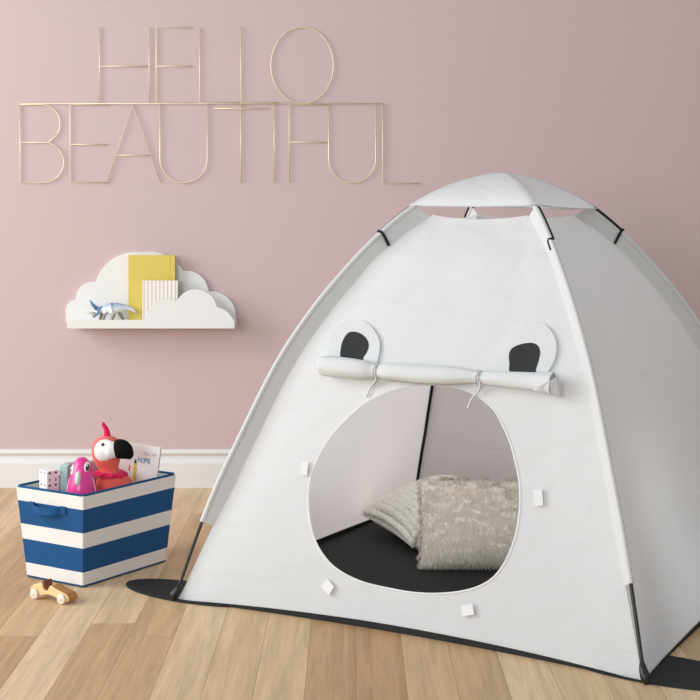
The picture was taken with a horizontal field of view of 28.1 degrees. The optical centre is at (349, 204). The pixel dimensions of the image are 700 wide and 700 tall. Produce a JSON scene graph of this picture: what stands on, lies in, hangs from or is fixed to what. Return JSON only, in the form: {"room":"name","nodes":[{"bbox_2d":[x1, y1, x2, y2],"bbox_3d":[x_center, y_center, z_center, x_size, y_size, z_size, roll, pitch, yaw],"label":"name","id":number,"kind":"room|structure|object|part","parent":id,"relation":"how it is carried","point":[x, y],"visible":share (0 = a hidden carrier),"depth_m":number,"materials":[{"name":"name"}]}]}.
{"room":"children's room","nodes":[
{"label":"children's room","id":0,"kind":"room"},
{"bbox_2d":[0,0,699,448],"bbox_3d":[0.200,-0.175,6.007,8.800,2.750,0.100,0,0,0],"label":"wall","id":1,"kind":"structure","parent":0,"point":[598,101],"depth_m":5.96,"materials":[{"name":"pink paint"}]},
{"bbox_2d":[0,449,230,487],"bbox_3d":[0.200,1.119,5.948,8.800,0.162,0.018,0,0,0],"label":"baseboard","id":2,"kind":"structure","parent":1,"relation":"attached to","point":[192,468],"depth_m":5.94,"materials":[{"name":"white paint"}]},
{"bbox_2d":[66,252,236,328],"bbox_3d":[-0.843,0.356,5.889,0.726,0.316,0.135,0,0,0],"label":"shelf","id":3,"kind":"object","parent":1,"relation":"attached to","point":[196,307],"visible":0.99,"depth_m":5.82,"materials":[{"name":"white paint"}]},
{"bbox_2d":[84,300,137,319],"bbox_3d":[-1.006,0.441,5.868,0.231,0.088,0.048,0,0,0],"label":"figurine","id":4,"kind":"object","parent":3,"relation":"on","point":[113,308],"visible":0.98,"depth_m":5.86,"materials":[{"name":"blue plastic"}]},
{"bbox_3d":[-0.828,0.432,5.830,0.697,0.163,0.016,0,0,0],"label":"panel","id":5,"kind":"part","parent":3,"relation":"part of","materials":[{"name":"white paint"}]},
{"bbox_2d":[128,255,175,319],"bbox_3d":[-0.836,0.350,5.909,0.196,0.278,0.027,0,0,0],"label":"notebook","id":6,"kind":"object","parent":3,"relation":"on","point":[140,267],"visible":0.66,"depth_m":5.90,"materials":[{"name":"yellow paper"}]},
{"bbox_2d":[142,280,177,319],"bbox_3d":[-0.796,0.402,5.876,0.148,0.171,0.018,0,0,0],"label":"book","id":7,"kind":"object","parent":3,"relation":"on","point":[153,291],"visible":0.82,"depth_m":5.87,"materials":[{"name":"white paper"}]},
{"bbox_2d":[20,27,419,183],"bbox_3d":[-0.553,-0.424,5.951,1.701,0.668,0.011,0,0,0],"label":"wall sign","id":8,"kind":"object","parent":1,"relation":"attached to","point":[99,103],"visible":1,"depth_m":5.95,"materials":[{"name":"gold metal"}]},
{"bbox_3d":[-0.630,-0.431,5.948,1.544,0.004,0.004,0,0,0],"label":"rail","id":9,"kind":"part","parent":8,"relation":"part of","materials":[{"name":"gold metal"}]},
{"bbox_2d":[0,488,699,699],"bbox_3d":[0.200,1.225,2.728,8.800,0.050,6.657,0,0,0],"label":"floor","id":10,"kind":"structure","parent":0,"point":[114,641],"depth_m":3.75,"materials":[{"name":"brown wood"}]},
{"bbox_2d":[30,578,77,604],"bbox_3d":[-0.900,1.171,4.253,0.155,0.058,0.066,0,0,31],"label":"toy car","id":11,"kind":"object","parent":10,"relation":"on","point":[63,594],"visible":1,"depth_m":4.24,"materials":[{"name":"brown wood"}]},
{"bbox_3d":[-0.918,1.156,4.264,0.022,0.028,0.037,0,0,31],"label":"seat","id":12,"kind":"part","parent":11,"relation":"part of","materials":[{"name":"brown wood"}]},
{"bbox_2d":[52,583,77,600],"bbox_3d":[-0.863,1.171,4.234,0.072,0.038,0.036,0,0,31],"label":"hood","id":13,"kind":"object","parent":11,"relation":"attached to","point":[61,592],"depth_m":4.22,"materials":[{"name":"brown wood"}]},
{"bbox_2d":[16,471,175,586],"bbox_3d":[-0.830,1.050,4.611,0.293,0.298,0.484,0,0,34],"label":"bin","id":14,"kind":"object","parent":10,"relation":"on","point":[81,540],"visible":0.8,"depth_m":4.47,"materials":[{"name":"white fabric"}]},
{"bbox_3d":[-0.965,0.963,4.426,0.152,0.029,0.026,0,0,32],"label":"handle","id":15,"kind":"part","parent":14,"relation":"part of","materials":[{"name":"blue fabric"}]},
{"bbox_2d":[39,468,58,490],"bbox_3d":[-0.975,1.024,4.538,0.044,0.333,0.050,0,0,-42],"label":"patterned box","id":16,"kind":"object","parent":14,"relation":"in","point":[48,477],"visible":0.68,"depth_m":4.52,"materials":[{"name":"white"}]},
{"bbox_2d":[40,471,56,486],"bbox_3d":[-0.975,0.895,4.522,0.056,0.073,0.028,0,0,0],"label":"print","id":17,"kind":"object","parent":16,"relation":"attached to","point":[47,478],"depth_m":4.52,"materials":[{"name":"black"}]},
{"bbox_2d":[60,464,69,491],"bbox_3d":[-0.930,1.020,4.567,0.026,0.342,0.045,0,0,0],"label":"box","id":18,"kind":"object","parent":14,"relation":"in","point":[64,468],"visible":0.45,"depth_m":4.54,"materials":[{"name":"teal cardboard"}]},
{"bbox_2d":[63,460,97,480],"bbox_3d":[-0.893,1.021,4.638,0.112,0.341,0.024,0,0,-30],"label":"box","id":19,"kind":"object","parent":14,"relation":"in","point":[93,464],"visible":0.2,"depth_m":4.65,"materials":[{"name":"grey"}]},
{"bbox_2d":[66,457,96,493],"bbox_3d":[-0.862,1.001,4.505,0.099,0.381,0.099,0,0,0],"label":"toy","id":20,"kind":"object","parent":14,"relation":"in","point":[81,479],"visible":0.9,"depth_m":4.47,"materials":[{"name":"pink paint"}]},
{"bbox_2d":[91,422,133,490],"bbox_3d":[-0.777,0.952,4.597,0.144,0.479,0.129,0,0,0],"label":"plush","id":21,"kind":"object","parent":14,"relation":"in","point":[107,451],"visible":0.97,"depth_m":4.56,"materials":[{"name":"red"}]},
{"bbox_2d":[119,442,161,482],"bbox_3d":[-0.724,0.992,4.695,0.187,0.397,0.015,0,0,10],"label":"picture book","id":22,"kind":"object","parent":14,"relation":"in","point":[144,464],"visible":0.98,"depth_m":4.68,"materials":[{"name":"white paper"}]},
{"bbox_2d":[126,172,699,690],"bbox_3d":[0.491,0.547,4.555,1.989,1.306,1.625,0,0,29],"label":"tent","id":23,"kind":"object","parent":10,"relation":"on","point":[555,356],"visible":1,"depth_m":4.19,"materials":[{"name":"white fabric"}]},
{"bbox_3d":[0.108,0.614,4.777,0.563,1.166,1.550,0,0,30],"label":"panel","id":24,"kind":"part","parent":23,"relation":"part of","materials":[{"name":"white fabric"}]},
{"bbox_2d":[361,475,460,547],"bbox_3d":[0.298,1.089,5.032,0.391,0.200,0.403,0,0,-26],"label":"knit cushion","id":25,"kind":"object","parent":23,"relation":"on","point":[395,511],"visible":0.42,"depth_m":4.97,"materials":[{"name":"beige fabric"}]},
{"bbox_3d":[0.234,0.492,4.072,0.765,0.068,0.064,0,0,31],"label":"rolled door","id":26,"kind":"part","parent":23,"relation":"part of","materials":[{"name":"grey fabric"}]},
{"bbox_2d":[415,473,518,570],"bbox_3d":[0.466,1.045,4.640,0.510,0.286,0.241,0,0,0],"label":"cushion","id":27,"kind":"object","parent":23,"relation":"on","point":[468,524],"visible":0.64,"depth_m":4.59,"materials":[{"name":"white fabric"}]},
{"bbox_3d":[0.753,0.614,4.963,1.483,1.166,0.612,0,0,29],"label":"panel","id":28,"kind":"part","parent":23,"relation":"part of","materials":[{"name":"white fabric"}]},
{"bbox_3d":[0.897,0.614,4.344,0.574,1.166,1.582,0,0,31],"label":"panel","id":29,"kind":"part","parent":23,"relation":"part of","materials":[{"name":"white fabric"}]}
]}

